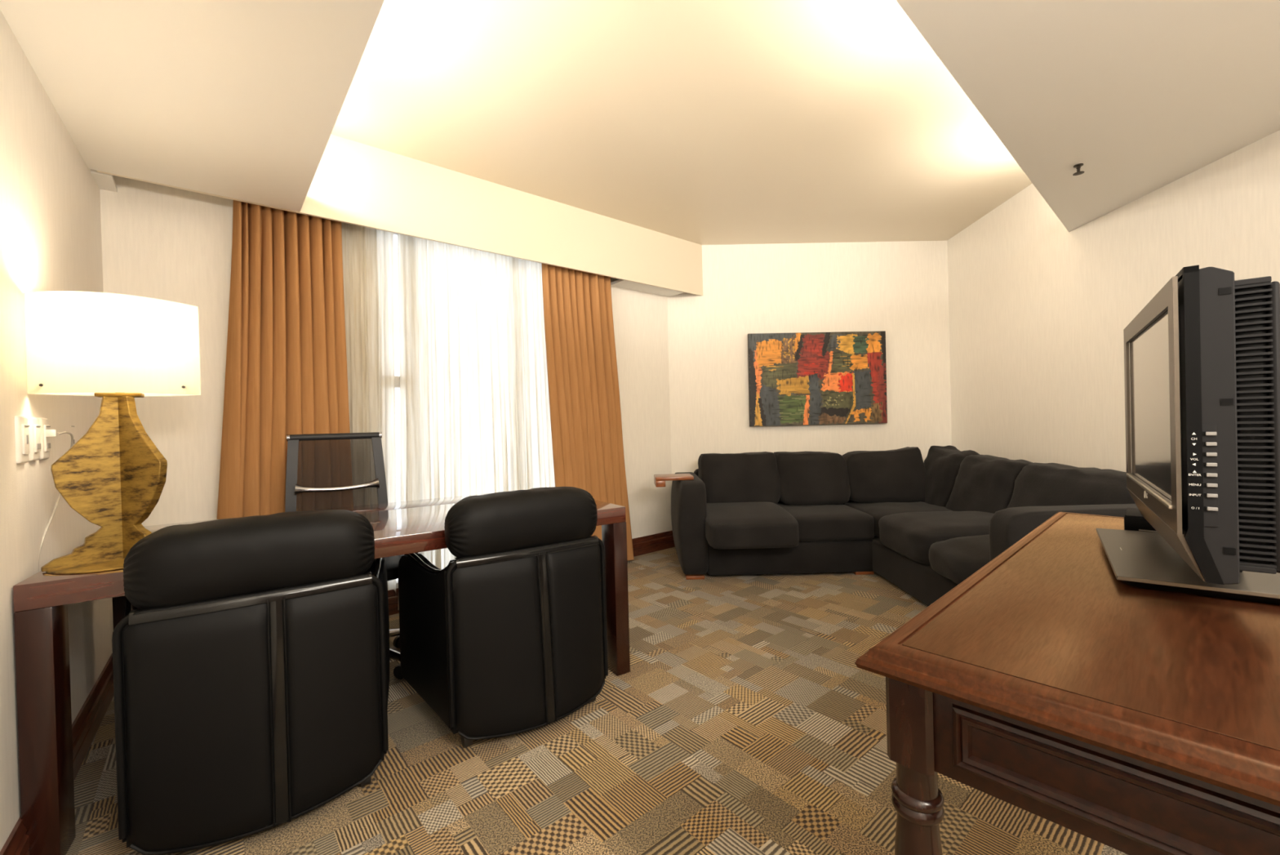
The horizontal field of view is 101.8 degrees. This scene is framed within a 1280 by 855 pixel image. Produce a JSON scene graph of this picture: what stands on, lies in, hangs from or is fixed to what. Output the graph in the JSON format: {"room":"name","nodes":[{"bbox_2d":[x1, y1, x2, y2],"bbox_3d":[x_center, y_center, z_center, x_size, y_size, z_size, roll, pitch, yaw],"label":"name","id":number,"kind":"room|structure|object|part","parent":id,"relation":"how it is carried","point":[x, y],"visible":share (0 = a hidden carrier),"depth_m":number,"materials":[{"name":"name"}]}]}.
{"room":"hotel room","nodes":[
{"label":"hotel room","id":0,"kind":"room"},
{"bbox_2d":[0,9,113,850],"bbox_3d":[-0.888,-0.319,0.289,0.120,2.920,5.137,-2,1,-38],"label":"wall","id":1,"kind":"structure","parent":0,"point":[51,218],"depth_m":1.51,"materials":[{"name":"white paint"}]},
{"bbox_2d":[14,415,29,463],"bbox_3d":[-1.655,0.033,1.390,0.028,0.126,0.070,-2,1,-38],"label":"wall outlet","id":2,"kind":"object","parent":1,"relation":"attached to","point":[21,429],"visible":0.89,"depth_m":1.38,"materials":[{"name":"white plastic"}]},
{"bbox_2d":[26,416,40,461],"bbox_3d":[-1.716,0.032,1.469,0.028,0.123,0.070,-2,1,-38],"label":"wall outlet","id":3,"kind":"object","parent":1,"relation":"attached to","point":[33,422],"visible":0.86,"depth_m":1.46,"materials":[{"name":"white plastic"}]},
{"bbox_2d":[36,443,40,448],"bbox_3d":[-1.706,0.053,1.477,0.003,0.016,0.028,-2,1,-38],"label":"socket","id":4,"kind":"object","parent":3,"relation":"attached to","point":[38,445],"depth_m":1.47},
{"bbox_2d":[38,417,50,459],"bbox_3d":[-1.775,0.033,1.545,0.028,0.123,0.070,-2,1,-38],"label":"wall outlet","id":5,"kind":"object","parent":1,"relation":"attached to","point":[43,422],"visible":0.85,"depth_m":1.53,"materials":[{"name":"white plastic"}]},
{"bbox_2d":[38,429,73,568],"bbox_3d":[-1.775,0.549,1.603,0.042,1.085,0.269,-2,1,-32],"label":"lamp cord","id":6,"kind":"object","parent":5,"relation":"attached to","point":[49,433],"visible":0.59,"depth_m":1.56,"materials":[{"name":"beige plastic"}]},
{"bbox_2d":[0,653,113,854],"bbox_3d":[-0.798,1.046,0.341,0.018,0.146,5.137,-2,1,-38],"label":"baseboard","id":7,"kind":"structure","parent":1,"relation":"attached to","point":[86,725],"depth_m":1.82,"materials":[{"name":"brown wood"}]},
{"bbox_2d":[90,168,684,538],"bbox_3d":[-1.062,-0.338,3.466,3.708,2.920,0.330,-2,1,-40],"label":"wall","id":8,"kind":"structure","parent":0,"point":[159,242],"depth_m":2.58,"materials":[{"name":"white paint"}]},
{"bbox_2d":[217,200,350,519],"bbox_3d":[-1.852,-0.072,2.675,0.649,2.360,0.176,-2,1,-40],"label":"drape","id":9,"kind":"object","parent":8,"relation":"hanging from","point":[286,369],"visible":0.52,"depth_m":2.64,"materials":[{"name":"orange fabric"}]},
{"bbox_2d":[341,222,395,591],"bbox_3d":[-1.576,-0.082,3.032,0.324,2.360,0.037,-2,1,-40],"label":"sheer curtain","id":10,"kind":"object","parent":8,"relation":"hanging from","point":[367,253],"visible":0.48,"depth_m":3.04,"materials":[{"name":"white fabric"}]},
{"bbox_2d":[393,232,399,587],"bbox_3d":[-1.102,-0.138,3.541,1.320,2.240,0.061,-2,1,-40],"label":"window","id":11,"kind":"structure","parent":8,"relation":"attached to","point":[396,311],"depth_m":3.21,"materials":[{"name":"silver metal"}]},
{"bbox_2d":[397,233,555,609],"bbox_3d":[-1.022,-0.099,3.492,1.194,2.360,0.047,-2,1,-40],"label":"sheer curtain","id":12,"kind":"object","parent":8,"relation":"hanging from","point":[475,411],"visible":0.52,"depth_m":3.41,"materials":[{"name":"white fabric"}]},
{"bbox_2d":[387,529,675,615],"bbox_3d":[-1.037,1.028,3.489,3.507,0.146,0.018,-2,1,-40],"label":"baseboard","id":13,"kind":"structure","parent":8,"relation":"attached to","point":[662,540],"depth_m":4.40,"materials":[{"name":"brown wood"}]},
{"bbox_2d":[541,262,634,559],"bbox_3d":[-0.375,-0.119,3.920,0.738,2.360,0.135,-2,1,-40],"label":"drape","id":14,"kind":"object","parent":8,"relation":"hanging from","point":[584,402],"visible":0.66,"depth_m":3.87,"materials":[{"name":"orange fabric"}]},
{"bbox_2d":[66,546,1128,854],"bbox_3d":[0.228,1.083,1.504,5.610,0.001,6.827,-1,0,0],"label":"floor","id":15,"kind":"structure","parent":0,"point":[744,719],"depth_m":1.69,"materials":[{"name":"carpet"}]},
{"bbox_2d":[111,509,390,854],"bbox_3d":[-1.172,0.685,1.642,0.755,0.866,0.607,-2,1,-34],"label":"leather armchair","id":16,"kind":"object","parent":15,"relation":"on","point":[251,654],"visible":0.99,"depth_m":1.39,"materials":[{"name":"black leather"}]},
{"bbox_3d":[-1.441,0.769,1.494,0.066,0.565,0.517,-2,1,-43],"label":"arm","id":17,"kind":"part","parent":16,"relation":"part of","materials":[{"name":"black leather"}]},
{"bbox_3d":[-1.141,0.783,1.356,0.300,0.589,0.076,-2,0,-30],"label":"panel","id":18,"kind":"part","parent":16,"relation":"part of","materials":[{"name":"black leather"}]},
{"bbox_2d":[123,509,374,608],"bbox_3d":[-1.081,0.364,1.491,0.566,0.227,0.165,-2,1,-33],"label":"cushion","id":19,"kind":"object","parent":16,"relation":"on","point":[250,562],"depth_m":1.42,"materials":[{"name":"black leather"}]},
{"bbox_3d":[-1.048,0.469,1.447,0.540,0.028,0.044,-2,1,-33],"label":"rail","id":20,"kind":"part","parent":16,"relation":"part of","materials":[{"name":"black"}]},
{"bbox_3d":[-0.891,0.775,1.523,0.241,0.588,0.073,-2,1,-37],"label":"panel","id":21,"kind":"part","parent":16,"relation":"part of","materials":[{"name":"black leather"}]},
{"bbox_3d":[-0.926,0.753,1.835,0.066,0.565,0.517,-2,0,-24],"label":"arm","id":22,"kind":"part","parent":16,"relation":"part of","materials":[{"name":"black leather"}]},
{"bbox_2d":[13,488,630,854],"bbox_3d":[-1.063,0.744,2.193,1.812,0.735,0.930,-2,1,-33],"label":"conference table","id":23,"kind":"object","parent":15,"relation":"on","point":[41,601],"visible":0.41,"depth_m":1.37,"materials":[{"name":"brown wood"}]},
{"bbox_3d":[-1.564,0.797,1.370,0.067,0.668,0.110,-2,1,-33],"label":"leg","id":24,"kind":"part","parent":23,"relation":"part of","materials":[{"name":"brown wood"}]},
{"bbox_2d":[23,290,200,574],"bbox_3d":[-1.542,0.007,1.550,0.323,0.772,0.316,-1,0,0],"label":"table lamp","id":25,"kind":"object","parent":23,"relation":"on","point":[117,348],"visible":0.88,"depth_m":1.50,"materials":[{"name":"white fabric"}]},
{"bbox_3d":[-1.535,0.391,1.553,0.316,0.006,0.316,-1,0,0],"label":"plate","id":26,"kind":"part","parent":25,"relation":"part of","materials":[{"name":"gold metal"}]},
{"bbox_3d":[-1.552,-0.238,1.548,0.310,0.280,0.228,-1,0,0],"label":"lamp shade","id":27,"kind":"part","parent":25,"relation":"part of","materials":[{"name":"white fabric"}]},
{"bbox_3d":[-2.016,0.803,2.054,0.067,0.668,0.110,-2,1,-33],"label":"leg","id":28,"kind":"part","parent":23,"relation":"part of","materials":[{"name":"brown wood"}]},
{"bbox_3d":[-0.109,0.752,2.333,0.067,0.668,0.110,-2,1,-33],"label":"leg","id":29,"kind":"part","parent":23,"relation":"part of","materials":[{"name":"brown wood"}]},
{"bbox_2d":[284,431,417,679],"bbox_3d":[-1.360,0.572,2.375,0.623,1.091,0.612,-2,1,-33],"label":"mesh office chair","id":30,"kind":"object","parent":15,"relation":"on","point":[341,469],"visible":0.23,"depth_m":2.58,"materials":[{"name":"black fabric"}]},
{"bbox_3d":[-1.667,0.337,2.492,0.050,0.575,0.100,-2,0,-8],"label":"frame","id":31,"kind":"part","parent":30,"relation":"part of","materials":[{"name":"grey"}]},
{"bbox_3d":[-1.345,0.328,2.701,0.100,0.575,0.050,-1,0,32],"label":"frame","id":32,"kind":"part","parent":30,"relation":"part of","materials":[{"name":"grey"}]},
{"bbox_3d":[-1.332,0.642,2.344,0.480,0.076,0.471,-2,1,-33],"label":"seat","id":33,"kind":"part","parent":30,"relation":"part of","materials":[{"name":"black leather"}]},
{"bbox_3d":[-1.269,0.996,2.504,0.060,0.098,0.268,-1,0,28],"label":"arm","id":34,"kind":"part","parent":30,"relation":"part of","materials":[{"name":"silver metal"}]},
{"bbox_3d":[-1.192,0.995,2.345,0.268,0.098,0.060,-1,0,10],"label":"arm","id":35,"kind":"part","parent":30,"relation":"part of","materials":[{"name":"silver metal"}]},
{"bbox_2d":[397,486,608,747],"bbox_3d":[-0.515,0.664,2.089,0.755,0.866,0.607,-2,1,-34],"label":"leather armchair","id":36,"kind":"object","parent":15,"relation":"on","point":[508,637],"visible":1,"depth_m":1.84,"materials":[{"name":"black leather"}]},
{"bbox_3d":[-0.784,0.749,1.941,0.066,0.565,0.517,-2,1,-43],"label":"arm","id":37,"kind":"part","parent":36,"relation":"part of","materials":[{"name":"black leather"}]},
{"bbox_3d":[-0.484,0.763,1.803,0.300,0.589,0.076,-2,0,-30],"label":"panel","id":38,"kind":"part","parent":36,"relation":"part of","materials":[{"name":"black leather"}]},
{"bbox_2d":[444,486,597,557],"bbox_3d":[-0.424,0.343,1.938,0.566,0.227,0.165,-2,1,-33],"label":"cushion","id":39,"kind":"object","parent":36,"relation":"on","point":[537,522],"depth_m":1.86,"materials":[{"name":"black leather"}]},
{"bbox_3d":[-0.392,0.448,1.894,0.540,0.028,0.044,-2,1,-33],"label":"rail","id":40,"kind":"part","parent":36,"relation":"part of","materials":[{"name":"black"}]},
{"bbox_3d":[-0.234,0.755,1.970,0.241,0.588,0.073,-2,1,-37],"label":"panel","id":41,"kind":"part","parent":36,"relation":"part of","materials":[{"name":"black leather"}]},
{"bbox_2d":[671,444,1137,605],"bbox_3d":[1.479,0.607,3.381,2.435,0.859,2.328,-1,0,0],"label":"sectional sofa","id":42,"kind":"object","parent":15,"relation":"on","point":[926,527],"visible":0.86,"depth_m":3.62,"materials":[{"name":"black fabric"}]},
{"bbox_2d":[653,473,693,487],"bbox_3d":[0.248,0.391,3.864,0.275,0.071,0.230,-2,0,-2],"label":"tray","id":43,"kind":"object","parent":42,"relation":"on","point":[660,480],"visible":1,"depth_m":3.75,"materials":[{"name":"brown wood"}]},
{"bbox_2d":[653,473,693,480],"bbox_3d":[0.247,0.368,3.864,0.275,0.026,0.230,-2,0,-2],"label":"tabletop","id":44,"kind":"object","parent":43,"relation":"on","point":[668,477],"depth_m":3.75,"materials":[{"name":"brown wood"}]},
{"bbox_3d":[0.370,0.713,4.066,0.213,0.668,0.902,-1,0,0],"label":"arm","id":45,"kind":"part","parent":42,"relation":"part of"},
{"bbox_2d":[697,451,780,503],"bbox_3d":[0.797,0.416,4.204,0.636,0.424,0.353,-1,0,0],"label":"cushion","id":46,"kind":"object","parent":42,"relation":"on","point":[745,477],"depth_m":4.08,"materials":[{"name":"black fabric"}]},
{"bbox_2d":[705,502,799,548],"bbox_3d":[0.760,0.688,3.865,0.614,0.218,0.925,-1,0,0],"label":"seat cushion","id":47,"kind":"object","parent":42,"relation":"on","point":[728,525],"depth_m":3.43,"materials":[{"name":"black fabric"}]},
{"bbox_3d":[1.572,0.626,4.455,2.210,0.600,0.180,-1,0,0],"label":"frame","id":48,"kind":"part","parent":42,"relation":"part of","materials":[{"name":"black fabric"}]},
{"bbox_2d":[773,450,850,505],"bbox_3d":[1.377,0.403,4.200,0.569,0.416,0.352,-1,0,0],"label":"cushion","id":49,"kind":"object","parent":42,"relation":"on","point":[805,477],"depth_m":4.08,"materials":[{"name":"black fabric"}]},
{"bbox_2d":[776,502,874,541],"bbox_3d":[1.355,0.706,3.956,0.604,0.196,0.684,-1,0,0],"label":"seat cushion","id":50,"kind":"object","parent":42,"relation":"on","point":[817,522],"depth_m":3.62,"materials":[{"name":"black fabric"}]},
{"bbox_2d":[842,446,924,502],"bbox_3d":[1.964,0.382,4.214,0.631,0.434,0.347,-1,0,0],"label":"cushion","id":51,"kind":"object","parent":42,"relation":"on","point":[896,475],"depth_m":4.09,"materials":[{"name":"black fabric"}]},
{"bbox_2d":[844,501,952,537],"bbox_3d":[1.996,0.682,3.937,0.713,0.206,0.714,-1,0,0],"label":"seat cushion","id":52,"kind":"object","parent":42,"relation":"on","point":[876,510],"depth_m":3.83,"materials":[{"name":"black fabric"}]},
{"bbox_2d":[878,511,994,564],"bbox_3d":[2.058,0.679,3.226,0.964,0.270,0.624,-1,0,0],"label":"seat cushion","id":53,"kind":"object","parent":42,"relation":"on","point":[907,538],"depth_m":3.12,"materials":[{"name":"black fabric"}]},
{"bbox_2d":[922,444,979,506],"bbox_3d":[2.391,0.405,4.033,0.393,0.511,0.461,-1,0,0],"label":"cushion","id":54,"kind":"object","parent":42,"relation":"on","point":[941,464],"depth_m":3.95,"materials":[{"name":"black fabric"}]},
{"bbox_2d":[928,533,989,583],"bbox_3d":[2.048,0.692,2.646,1.005,0.251,0.550,-1,0,0],"label":"seat cushion","id":55,"kind":"object","parent":42,"relation":"on","point":[953,557],"depth_m":2.65,"materials":[{"name":"black fabric"}]},
{"bbox_2d":[945,454,1033,513],"bbox_3d":[2.393,0.432,3.533,0.383,0.463,0.601,-1,0,0],"label":"cushion","id":56,"kind":"object","parent":42,"relation":"on","point":[981,483],"depth_m":3.46,"materials":[{"name":"black fabric"}]},
{"bbox_3d":[2.118,0.680,2.301,1.063,0.668,0.167,-1,0,0],"label":"arm","id":57,"kind":"part","parent":42,"relation":"part of"},
{"bbox_2d":[1006,462,1135,507],"bbox_3d":[2.396,0.444,2.836,0.377,0.450,0.849,-1,0,0],"label":"cushion","id":58,"kind":"object","parent":42,"relation":"on","point":[1033,484],"depth_m":2.83,"materials":[{"name":"black fabric"}]},
{"bbox_2d":[854,511,1279,854],"bbox_3d":[1.145,0.687,1.104,1.580,0.750,0.660,-2,1,-43],"label":"writing desk","id":59,"kind":"object","parent":15,"relation":"on","point":[1059,689],"visible":0.98,"depth_m":0.71,"materials":[{"name":"brown wood"}]},
{"bbox_3d":[0.432,0.728,0.805,0.073,0.710,0.073,-2,1,-43],"label":"leg","id":60,"kind":"part","parent":59,"relation":"part of","materials":[{"name":"brown wood"}]},
{"bbox_3d":[1.135,0.316,1.102,1.478,0.005,0.558,-2,1,-43],"label":"panel","id":61,"kind":"part","parent":59,"relation":"part of","materials":[{"name":"brown wood"}]},
{"bbox_3d":[0.586,0.436,0.591,0.009,0.088,0.413,-2,1,-43],"label":"panel moulding","id":62,"kind":"part","parent":59,"relation":"part of","materials":[{"name":"brown wood"}]},
{"bbox_2d":[1124,506,1157,532],"bbox_3d":[1.515,0.272,1.448,0.240,0.056,0.171,-1,1,45],"label":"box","id":63,"kind":"object","parent":59,"relation":"on","point":[1134,520],"visible":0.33,"depth_m":1.46,"materials":[{"name":"black"}]},
{"bbox_3d":[1.515,0.246,1.448,0.236,0.005,0.166,-1,1,45],"label":"lid","id":64,"kind":"part","parent":63,"relation":"part of","materials":[{"name":"black plastic"}]},
{"bbox_2d":[1096,264,1279,604],"bbox_3d":[1.182,0.017,1.127,0.265,0.588,0.729,-1,1,38],"label":"television","id":65,"kind":"object","parent":59,"relation":"on","point":[1202,373],"visible":1,"depth_m":0.86,"materials":[{"name":"black plastic"}]},
{"bbox_3d":[1.222,0.290,1.171,0.265,0.008,0.560,-1,1,38],"label":"stand plate","id":66,"kind":"part","parent":65,"relation":"part of","materials":[{"name":"grey"}]},
{"bbox_3d":[1.223,-0.007,1.096,0.012,0.465,0.688,-1,1,38],"label":"panel","id":67,"kind":"part","parent":65,"relation":"part of","materials":[{"name":"black plastic"}]},
{"bbox_2d":[0,0,1279,231],"bbox_3d":[0.851,-1.205,1.618,4.888,0.100,5.165,-2,1,-43],"label":"ceiling","id":68,"kind":"structure","parent":0,"point":[1145,95],"depth_m":1.71,"materials":[{"name":"white paint"}]},
{"bbox_2d":[1072,163,1084,175],"bbox_3d":[1.990,-1.169,2.362,0.042,0.041,0.042,-1,1,43],"label":"sprinkler head","id":69,"kind":"object","parent":68,"relation":"attached to","point":[1077,166],"visible":1,"depth_m":2.36},
{"bbox_2d":[331,0,1032,244],"bbox_3d":[1.330,-1.679,2.099,6.298,0.120,5.985,-2,1,-40],"label":"ceiling","id":70,"kind":"structure","parent":0,"point":[699,122],"depth_m":2.63,"materials":[{"name":"beige paint"}]},
{"bbox_2d":[666,240,951,481],"bbox_3d":[1.522,-0.415,4.704,2.728,2.920,0.120,-1,0,-1],"label":"wall","id":71,"kind":"structure","parent":0,"point":[900,289],"depth_m":4.64,"materials":[{"name":"white paint"}]},
{"bbox_2d":[96,133,702,295],"bbox_3d":[-0.870,-1.347,3.406,3.747,0.448,0.018,-2,1,-41],"label":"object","id":72,"kind":"structure","parent":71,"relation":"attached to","point":[355,183],"depth_m":3.28,"materials":[{"name":"beige paint"}]},
{"bbox_2d":[747,330,887,426],"bbox_3d":[1.571,-0.431,4.602,1.226,0.821,0.033,-1,0,-2],"label":"painting","id":73,"kind":"object","parent":71,"relation":"attached to","point":[797,378],"visible":1,"depth_m":4.59,"materials":[{"name":"multicoloured paint"}]},
{"bbox_2d":[947,129,1279,471],"bbox_3d":[2.671,-0.425,2.135,0.120,2.920,5.076,-1,0,4],"label":"wall","id":74,"kind":"structure","parent":0,"point":[1040,310],"depth_m":3.22,"materials":[{"name":"white paint"}]}
]}

